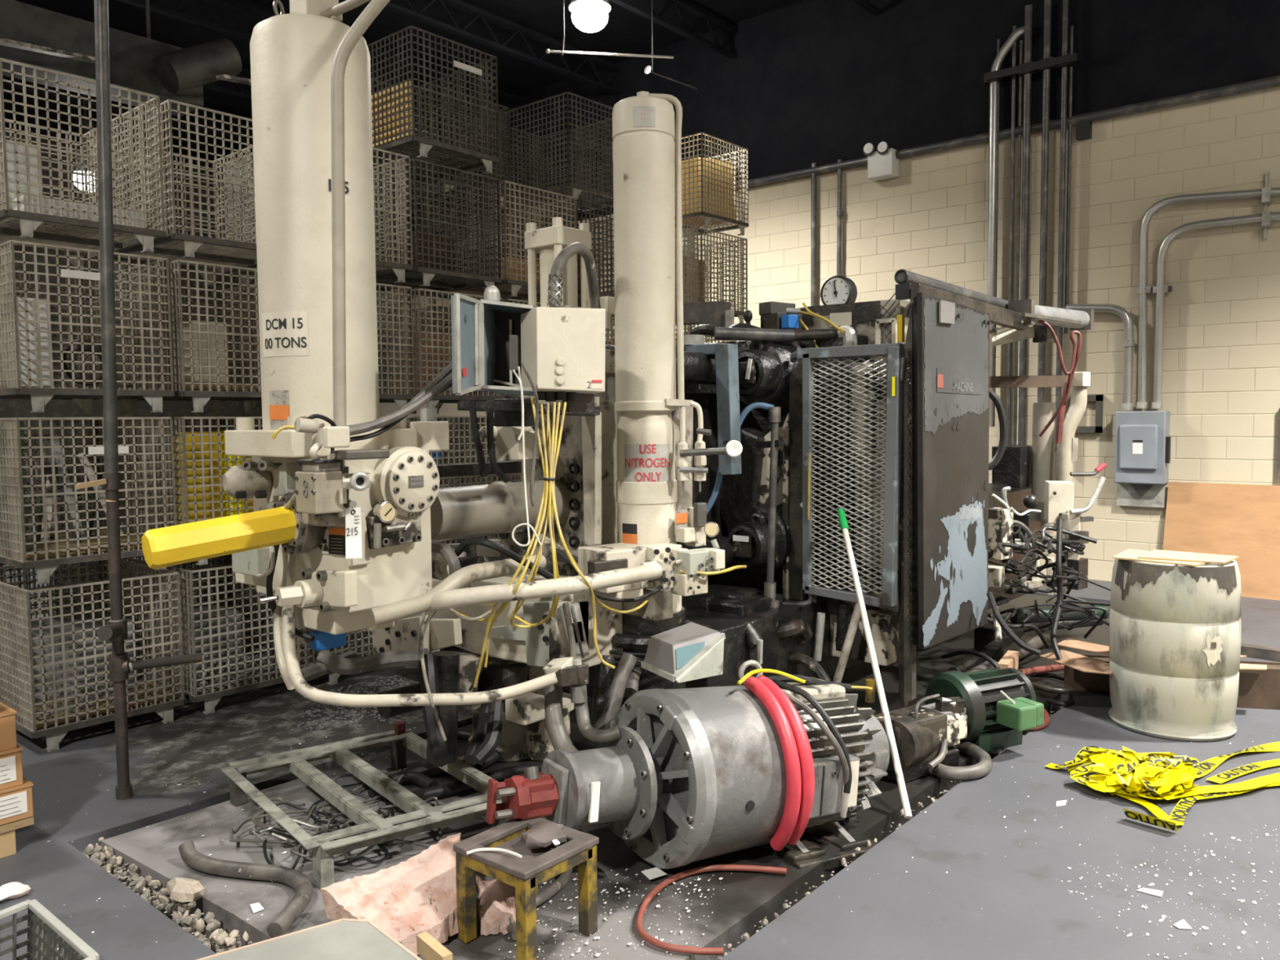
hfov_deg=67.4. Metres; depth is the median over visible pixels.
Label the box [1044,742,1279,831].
caution tape
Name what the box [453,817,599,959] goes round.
step stool
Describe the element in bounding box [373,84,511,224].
wire cage
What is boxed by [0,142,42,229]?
carton
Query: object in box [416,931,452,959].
wood strip
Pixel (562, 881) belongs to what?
hose
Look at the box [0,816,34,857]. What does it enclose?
pallet
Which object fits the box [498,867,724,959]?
flakes
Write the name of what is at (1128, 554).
cardboard sheet
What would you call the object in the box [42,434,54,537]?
machine arm
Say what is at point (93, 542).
wooden deck
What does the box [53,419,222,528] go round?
wire cage
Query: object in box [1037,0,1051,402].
riser pipe
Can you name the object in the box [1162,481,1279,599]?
plywood sheet
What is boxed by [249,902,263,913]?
paper scrap
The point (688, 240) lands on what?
wire cage
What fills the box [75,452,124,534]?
machine arm
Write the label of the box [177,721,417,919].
chips
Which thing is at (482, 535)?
wire cage
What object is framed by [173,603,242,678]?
load
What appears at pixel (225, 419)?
wire cage
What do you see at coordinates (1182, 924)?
paper scrap
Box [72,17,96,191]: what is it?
lamp
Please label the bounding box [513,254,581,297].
load
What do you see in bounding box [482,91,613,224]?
wire cage
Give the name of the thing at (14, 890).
crumpled bag
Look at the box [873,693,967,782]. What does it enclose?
pump
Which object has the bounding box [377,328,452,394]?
load
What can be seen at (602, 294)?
wire cage
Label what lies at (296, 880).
hose
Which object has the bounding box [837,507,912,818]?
pole
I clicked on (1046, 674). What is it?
cable
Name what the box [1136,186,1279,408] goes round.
conduit
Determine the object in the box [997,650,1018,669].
block
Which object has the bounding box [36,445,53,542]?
machine arm
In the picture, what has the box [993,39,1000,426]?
riser pipe
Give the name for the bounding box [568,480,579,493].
bolt
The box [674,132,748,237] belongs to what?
wire cage
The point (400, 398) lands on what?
wire cage
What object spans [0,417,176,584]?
wire cage
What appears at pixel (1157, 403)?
conduit
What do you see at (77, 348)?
pulley
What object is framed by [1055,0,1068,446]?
riser pipe
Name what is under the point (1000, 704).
motor
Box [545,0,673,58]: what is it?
pipe
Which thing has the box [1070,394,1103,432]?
wall frame
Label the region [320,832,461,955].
concrete slab
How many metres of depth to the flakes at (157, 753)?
3.56 m
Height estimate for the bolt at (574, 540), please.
0.052 m
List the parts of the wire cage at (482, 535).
panel, panel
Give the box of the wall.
[373,0,1279,582]
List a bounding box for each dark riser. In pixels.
[810,162,816,306]
[836,159,843,275]
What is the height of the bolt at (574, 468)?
0.052 m
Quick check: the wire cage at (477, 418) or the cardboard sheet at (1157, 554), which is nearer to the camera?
the cardboard sheet at (1157, 554)
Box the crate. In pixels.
[495,256,539,288]
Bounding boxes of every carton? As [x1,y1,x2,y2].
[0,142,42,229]
[0,296,50,388]
[674,156,735,226]
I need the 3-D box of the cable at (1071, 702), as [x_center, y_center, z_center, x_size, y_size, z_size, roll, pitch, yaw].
[2.353,1.228,5.310,0.196,0.027,0.098,0,4,0]
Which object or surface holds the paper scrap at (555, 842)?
on the step stool
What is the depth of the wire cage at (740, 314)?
8.91 m
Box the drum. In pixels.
[1107,559,1241,741]
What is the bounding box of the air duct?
[0,0,251,116]
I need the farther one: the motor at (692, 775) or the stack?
the stack
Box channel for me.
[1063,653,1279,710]
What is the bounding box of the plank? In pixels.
[45,435,84,542]
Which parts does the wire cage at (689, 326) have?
panel, panel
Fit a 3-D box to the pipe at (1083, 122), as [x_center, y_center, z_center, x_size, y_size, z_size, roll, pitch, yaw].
[5.241,-3.331,8.263,13.000,0.251,0.105,3,5,41]
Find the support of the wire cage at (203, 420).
on the wire cage at (228, 554)
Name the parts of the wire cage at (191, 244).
panel, panel, frame, panel, panel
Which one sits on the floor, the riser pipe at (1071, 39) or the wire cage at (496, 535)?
the wire cage at (496, 535)
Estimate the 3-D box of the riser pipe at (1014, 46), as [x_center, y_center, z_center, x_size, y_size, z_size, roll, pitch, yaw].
[3.708,-2.336,9.586,0.038,4.274,0.036,3,5,41]
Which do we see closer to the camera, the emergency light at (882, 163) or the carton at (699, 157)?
the carton at (699, 157)
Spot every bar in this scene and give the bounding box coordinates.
[335,768,387,786]
[407,755,466,776]
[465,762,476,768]
[1069,690,1111,707]
[1240,643,1279,662]
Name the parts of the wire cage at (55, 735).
panel, panel, frame, panel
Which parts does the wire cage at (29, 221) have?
panel, panel, frame, panel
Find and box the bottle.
[612,91,677,544]
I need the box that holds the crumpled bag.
[0,881,31,902]
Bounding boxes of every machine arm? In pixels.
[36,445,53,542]
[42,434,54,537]
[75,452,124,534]
[88,460,105,537]
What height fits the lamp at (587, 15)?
0.938 m
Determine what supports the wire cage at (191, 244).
on the wire cage at (200, 397)
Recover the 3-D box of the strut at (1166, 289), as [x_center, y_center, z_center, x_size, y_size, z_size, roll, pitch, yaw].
[4.715,-1.743,8.806,0.279,0.067,0.085,3,5,41]
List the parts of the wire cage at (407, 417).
panel, panel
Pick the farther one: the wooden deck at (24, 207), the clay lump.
the wooden deck at (24, 207)
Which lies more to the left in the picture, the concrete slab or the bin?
the bin
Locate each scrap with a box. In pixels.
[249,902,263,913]
[475,875,515,935]
[551,839,559,844]
[641,866,666,879]
[1056,800,1066,806]
[1136,888,1163,897]
[1173,919,1191,928]
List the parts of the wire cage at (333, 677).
panel, panel, frame, panel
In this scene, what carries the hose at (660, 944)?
on the floor
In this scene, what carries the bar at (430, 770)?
on the floor
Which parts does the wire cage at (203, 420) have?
panel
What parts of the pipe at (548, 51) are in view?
drop rod, hanger rod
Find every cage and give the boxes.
[0,57,166,271]
[0,132,262,519]
[0,240,174,414]
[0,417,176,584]
[0,552,108,625]
[0,559,185,751]
[2,420,106,536]
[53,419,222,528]
[57,550,228,613]
[95,99,257,285]
[114,259,261,413]
[117,416,262,565]
[120,554,315,714]
[173,419,262,431]
[173,554,302,642]
[225,146,413,288]
[228,283,414,413]
[231,416,414,430]
[239,582,408,684]
[350,532,499,652]
[367,25,499,192]
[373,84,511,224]
[373,158,501,304]
[377,288,505,413]
[409,415,502,487]
[411,417,484,486]
[417,180,576,307]
[421,298,540,413]
[432,528,522,543]
[439,417,521,487]
[440,417,496,486]
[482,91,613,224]
[494,198,614,306]
[577,220,698,323]
[604,315,614,345]
[604,319,698,345]
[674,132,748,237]
[675,227,747,323]
[675,324,740,344]
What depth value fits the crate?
7.03 m
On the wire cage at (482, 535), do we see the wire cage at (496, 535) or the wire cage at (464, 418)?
the wire cage at (464, 418)
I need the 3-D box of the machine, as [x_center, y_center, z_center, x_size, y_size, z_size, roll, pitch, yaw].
[0.931,-0.286,5.544,2.781,3.059,7.156,3,5,41]
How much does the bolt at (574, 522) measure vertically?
0.052 m
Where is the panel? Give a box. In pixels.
[178,320,228,382]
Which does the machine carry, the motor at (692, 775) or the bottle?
the bottle
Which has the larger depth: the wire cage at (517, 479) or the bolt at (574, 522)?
the wire cage at (517, 479)
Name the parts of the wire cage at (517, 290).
panel, panel, frame, panel, panel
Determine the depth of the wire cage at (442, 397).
6.39 m
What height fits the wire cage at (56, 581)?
0.806 m
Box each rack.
[220,721,510,888]
[983,53,1078,84]
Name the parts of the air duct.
hanger rod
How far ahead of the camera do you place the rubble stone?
3.24 m
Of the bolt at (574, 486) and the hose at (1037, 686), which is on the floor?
the hose at (1037, 686)
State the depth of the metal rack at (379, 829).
3.77 m
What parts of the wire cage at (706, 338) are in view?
panel, panel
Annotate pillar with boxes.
[221,430,244,516]
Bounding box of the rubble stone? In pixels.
[166,877,204,902]
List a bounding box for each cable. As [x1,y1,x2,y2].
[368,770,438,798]
[457,728,500,770]
[941,649,999,668]
[1029,672,1063,680]
[1044,697,1075,706]
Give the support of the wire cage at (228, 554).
on the floor
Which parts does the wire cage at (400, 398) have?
panel, panel, frame, panel, panel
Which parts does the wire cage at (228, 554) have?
panel, panel, panel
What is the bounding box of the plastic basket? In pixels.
[0,899,99,959]
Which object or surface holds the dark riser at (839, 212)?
attached to the wall
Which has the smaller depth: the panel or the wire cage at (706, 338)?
the panel
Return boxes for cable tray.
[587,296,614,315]
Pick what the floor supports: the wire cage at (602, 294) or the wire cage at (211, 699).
the wire cage at (211, 699)
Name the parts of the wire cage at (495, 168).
panel, panel, frame, panel, panel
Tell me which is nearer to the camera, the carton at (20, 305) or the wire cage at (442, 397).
the carton at (20, 305)
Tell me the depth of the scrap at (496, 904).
3.06 m
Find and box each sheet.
[0,425,27,552]
[429,451,444,459]
[1040,648,1111,674]
[1057,638,1246,657]
[1112,548,1209,566]
[1137,549,1238,564]
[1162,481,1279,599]
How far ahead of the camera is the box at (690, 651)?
3.24 m
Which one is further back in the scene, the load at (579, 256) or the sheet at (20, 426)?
the load at (579, 256)
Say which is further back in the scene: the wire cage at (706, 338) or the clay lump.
the wire cage at (706, 338)
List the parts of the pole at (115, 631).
lever, arm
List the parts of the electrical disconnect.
door, handle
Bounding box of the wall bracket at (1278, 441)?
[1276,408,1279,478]
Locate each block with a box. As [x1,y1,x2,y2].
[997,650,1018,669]
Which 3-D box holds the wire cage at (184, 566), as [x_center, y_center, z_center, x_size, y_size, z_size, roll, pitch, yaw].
[-3.464,0.809,6.692,1.028,0.806,0.738,3,5,41]
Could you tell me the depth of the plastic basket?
2.59 m
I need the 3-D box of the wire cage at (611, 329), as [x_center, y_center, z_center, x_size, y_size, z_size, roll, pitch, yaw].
[-0.592,-0.965,8.044,1.028,0.806,0.738,3,5,41]
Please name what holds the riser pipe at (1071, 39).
attached to the rack at (1051, 63)
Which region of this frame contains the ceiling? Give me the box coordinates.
[2,0,881,176]
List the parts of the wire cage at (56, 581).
panel, panel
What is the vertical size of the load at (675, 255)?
0.500 m
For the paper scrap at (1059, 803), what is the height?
0.003 m
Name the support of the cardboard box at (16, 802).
on the pallet
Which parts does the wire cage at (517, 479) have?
panel, panel, panel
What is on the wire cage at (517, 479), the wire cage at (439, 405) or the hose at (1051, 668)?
the wire cage at (439, 405)
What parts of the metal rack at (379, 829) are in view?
leg, leg, leg, corner plate, leg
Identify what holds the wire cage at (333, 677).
on the floor
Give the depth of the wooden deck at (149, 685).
4.98 m
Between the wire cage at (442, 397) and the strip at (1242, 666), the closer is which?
the strip at (1242, 666)
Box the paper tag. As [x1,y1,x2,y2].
[345,498,362,558]
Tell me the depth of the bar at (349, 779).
4.24 m
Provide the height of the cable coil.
0.057 m
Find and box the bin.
[150,431,253,526]
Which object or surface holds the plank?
on the wooden deck at (93, 542)
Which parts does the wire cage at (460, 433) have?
panel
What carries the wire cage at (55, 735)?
on the floor
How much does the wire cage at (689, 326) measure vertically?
0.806 m
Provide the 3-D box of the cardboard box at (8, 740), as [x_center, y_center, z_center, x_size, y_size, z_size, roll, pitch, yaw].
[-2.611,0.940,3.556,0.383,0.140,0.423,3,5,41]
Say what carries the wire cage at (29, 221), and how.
on the wire cage at (39, 396)
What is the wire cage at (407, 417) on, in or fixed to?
on the wire cage at (333, 677)
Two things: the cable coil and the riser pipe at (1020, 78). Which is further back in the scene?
the riser pipe at (1020, 78)
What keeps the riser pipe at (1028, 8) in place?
attached to the rack at (1051, 63)
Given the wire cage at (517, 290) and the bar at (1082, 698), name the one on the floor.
the bar at (1082, 698)
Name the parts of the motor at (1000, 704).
box stem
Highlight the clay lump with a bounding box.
[520,822,566,849]
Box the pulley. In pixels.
[63,339,102,386]
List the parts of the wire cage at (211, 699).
panel, panel, frame, panel, panel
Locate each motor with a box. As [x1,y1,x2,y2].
[485,659,889,871]
[924,667,1044,751]
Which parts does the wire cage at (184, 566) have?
panel, panel, panel, panel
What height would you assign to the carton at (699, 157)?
0.540 m
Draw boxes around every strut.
[1136,285,1172,294]
[1261,171,1271,239]
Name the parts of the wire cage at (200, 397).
panel, panel, frame, panel, panel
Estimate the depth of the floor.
3.54 m
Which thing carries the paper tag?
hanging from the machine
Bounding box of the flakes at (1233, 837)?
[839,740,1279,954]
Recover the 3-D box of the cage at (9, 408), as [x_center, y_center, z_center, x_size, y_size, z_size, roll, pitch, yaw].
[-12.662,-2.241,13.480,0.300,6.600,16.200,3,5,41]
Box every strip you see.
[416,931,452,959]
[1240,663,1266,670]
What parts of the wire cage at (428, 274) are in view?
panel, panel, frame, panel, panel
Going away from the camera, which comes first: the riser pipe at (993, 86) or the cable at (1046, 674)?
the cable at (1046, 674)
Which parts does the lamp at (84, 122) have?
hanger rod, bulb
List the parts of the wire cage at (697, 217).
panel, frame, panel, panel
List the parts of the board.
lid panel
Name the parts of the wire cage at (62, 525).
panel, panel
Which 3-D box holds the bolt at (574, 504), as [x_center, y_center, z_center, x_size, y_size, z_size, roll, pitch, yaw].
[-0.279,0.106,4.138,0.052,0.052,0.032,3,5,41]
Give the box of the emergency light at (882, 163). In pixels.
[862,141,899,181]
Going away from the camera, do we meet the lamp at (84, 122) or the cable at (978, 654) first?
the cable at (978, 654)
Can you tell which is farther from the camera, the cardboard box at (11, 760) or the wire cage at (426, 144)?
the wire cage at (426, 144)
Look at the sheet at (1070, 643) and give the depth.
5.46 m
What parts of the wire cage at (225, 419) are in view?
panel, panel, panel, panel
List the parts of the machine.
lever, accumulator tank, seal plate, tank, sub plate, cartridge plate, plate, stem, stem, plate, valve plate, mounting plate, name plate, rod, cabinet door, pump post, rod, pump handle, foot post, rail, mounting rail, support plate, tie rod, plate, foot post, tie rod, slide rail, gland plate, slide rail, tie rod, post, stem, stem, hand knob, knuckle arm, knob, knuckle arm, bed frame, splash plate, yellow trim, white plate, dark plate, guard door, yellow post, door post, rail, door post, lift chain, hinge plate, panel, maker plate, door rail, frame, valve stem, support arm, piston rod, tank, cylinder rod, post, red handle, lever, lever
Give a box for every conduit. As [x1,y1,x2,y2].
[1065,303,1134,409]
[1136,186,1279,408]
[1151,211,1279,408]
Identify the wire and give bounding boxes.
[466,848,522,858]
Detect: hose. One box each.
[177,840,312,937]
[506,867,573,940]
[635,864,786,955]
[928,741,992,781]
[1018,663,1064,675]
[1026,708,1050,731]
[1029,680,1073,694]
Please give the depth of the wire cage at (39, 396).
4.85 m
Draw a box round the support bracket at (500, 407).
[457,400,599,416]
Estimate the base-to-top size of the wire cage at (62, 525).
0.806 m
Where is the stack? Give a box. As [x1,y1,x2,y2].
[371,80,412,147]
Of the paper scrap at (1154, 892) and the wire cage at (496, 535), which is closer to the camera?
the paper scrap at (1154, 892)
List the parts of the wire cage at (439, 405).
panel, panel, frame, panel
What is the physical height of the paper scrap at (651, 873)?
0.003 m
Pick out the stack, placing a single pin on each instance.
(410, 82)
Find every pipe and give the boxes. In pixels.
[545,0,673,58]
[736,75,1279,190]
[986,26,1024,426]
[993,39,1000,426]
[1006,25,1016,445]
[1013,40,1022,444]
[1017,4,1032,445]
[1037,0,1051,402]
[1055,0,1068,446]
[1064,25,1073,333]
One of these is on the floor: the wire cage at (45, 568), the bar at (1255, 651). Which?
the bar at (1255, 651)
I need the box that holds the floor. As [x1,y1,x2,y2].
[0,556,1279,959]
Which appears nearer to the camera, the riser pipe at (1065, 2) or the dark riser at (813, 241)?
the riser pipe at (1065, 2)
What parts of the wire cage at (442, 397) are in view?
panel, panel, frame, panel, panel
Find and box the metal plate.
[410,762,542,800]
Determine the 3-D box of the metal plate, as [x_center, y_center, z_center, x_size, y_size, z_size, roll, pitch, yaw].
[-0.704,1.315,4.194,0.714,0.050,0.090,-3,4,-31]
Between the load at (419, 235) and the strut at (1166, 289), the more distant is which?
the strut at (1166, 289)
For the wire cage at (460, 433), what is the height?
0.806 m
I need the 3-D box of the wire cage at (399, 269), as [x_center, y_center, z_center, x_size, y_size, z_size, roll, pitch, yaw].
[-2.089,-1.669,6.231,1.028,0.806,0.738,3,5,41]
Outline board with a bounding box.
[195,918,422,959]
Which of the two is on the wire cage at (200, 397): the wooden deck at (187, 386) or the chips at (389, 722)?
the wooden deck at (187, 386)
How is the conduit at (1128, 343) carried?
attached to the electrical disconnect
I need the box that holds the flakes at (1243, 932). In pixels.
[1061,825,1279,959]
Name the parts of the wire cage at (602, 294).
panel, panel, frame, panel, panel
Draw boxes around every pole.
[75,0,202,799]
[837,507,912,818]
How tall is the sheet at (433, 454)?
0.157 m
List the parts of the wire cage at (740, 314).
panel, panel, frame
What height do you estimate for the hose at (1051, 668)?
0.112 m
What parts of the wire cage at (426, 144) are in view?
panel, panel, frame, panel, panel, name plate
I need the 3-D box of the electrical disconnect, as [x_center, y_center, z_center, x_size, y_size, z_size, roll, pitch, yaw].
[4.664,-0.193,8.905,0.453,0.891,0.217,3,5,41]
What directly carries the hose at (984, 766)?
on the floor
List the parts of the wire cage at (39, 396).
panel, panel, steel bracket, name plate, frame, panel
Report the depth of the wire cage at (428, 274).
6.59 m
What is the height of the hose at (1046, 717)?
0.102 m
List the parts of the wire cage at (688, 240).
panel, panel, panel, panel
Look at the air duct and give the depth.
8.85 m
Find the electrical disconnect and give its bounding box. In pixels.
[1114,410,1170,507]
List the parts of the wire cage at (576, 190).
panel, panel, frame, panel, panel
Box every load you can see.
[0,610,134,704]
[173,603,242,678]
[374,229,454,282]
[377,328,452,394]
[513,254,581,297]
[675,255,704,302]
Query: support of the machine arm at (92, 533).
on the wooden deck at (93, 542)
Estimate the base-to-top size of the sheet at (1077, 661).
0.066 m
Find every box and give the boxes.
[0,702,17,751]
[0,745,22,790]
[0,776,33,825]
[640,622,725,683]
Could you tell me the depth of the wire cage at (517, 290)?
7.05 m
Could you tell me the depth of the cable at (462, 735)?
4.49 m
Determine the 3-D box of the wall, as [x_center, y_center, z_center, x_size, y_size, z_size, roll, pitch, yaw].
[1.774,-2.247,11.579,24.500,6.600,0.304,3,5,41]
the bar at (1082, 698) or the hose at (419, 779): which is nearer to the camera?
the hose at (419, 779)
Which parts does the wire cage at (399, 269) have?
panel, panel, frame, panel, panel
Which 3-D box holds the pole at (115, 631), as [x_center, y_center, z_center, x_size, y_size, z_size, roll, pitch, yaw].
[-2.134,-0.363,4.059,0.176,3.452,0.464,3,5,41]
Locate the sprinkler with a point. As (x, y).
(647, 69)
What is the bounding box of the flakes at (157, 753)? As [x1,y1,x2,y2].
[42,753,204,949]
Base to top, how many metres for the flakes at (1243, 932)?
0.003 m
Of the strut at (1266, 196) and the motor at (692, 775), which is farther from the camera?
the strut at (1266, 196)
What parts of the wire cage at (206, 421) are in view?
panel, panel, panel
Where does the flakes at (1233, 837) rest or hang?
on the floor
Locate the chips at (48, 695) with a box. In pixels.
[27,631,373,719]
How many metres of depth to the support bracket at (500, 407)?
3.83 m
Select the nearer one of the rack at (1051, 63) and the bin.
the bin
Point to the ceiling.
(519, 33)
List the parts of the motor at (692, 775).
name plate, foot rail, rating plate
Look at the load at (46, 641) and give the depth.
5.15 m
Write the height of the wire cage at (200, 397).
0.806 m
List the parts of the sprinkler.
hanger rod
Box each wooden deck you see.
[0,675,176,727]
[2,529,142,558]
[12,195,142,233]
[132,384,261,391]
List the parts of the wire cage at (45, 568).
panel, panel, frame, name plate, panel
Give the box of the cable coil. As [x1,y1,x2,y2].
[229,768,452,869]
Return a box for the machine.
[141,0,1111,767]
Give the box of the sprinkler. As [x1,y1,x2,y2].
[644,0,697,88]
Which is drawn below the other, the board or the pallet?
the board
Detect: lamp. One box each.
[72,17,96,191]
[568,0,610,32]
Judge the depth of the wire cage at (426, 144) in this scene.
6.44 m
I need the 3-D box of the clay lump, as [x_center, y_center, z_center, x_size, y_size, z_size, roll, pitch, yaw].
[-0.302,1.111,3.004,0.136,0.062,0.146,-1,4,-11]
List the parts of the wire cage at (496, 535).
panel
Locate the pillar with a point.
(232, 463)

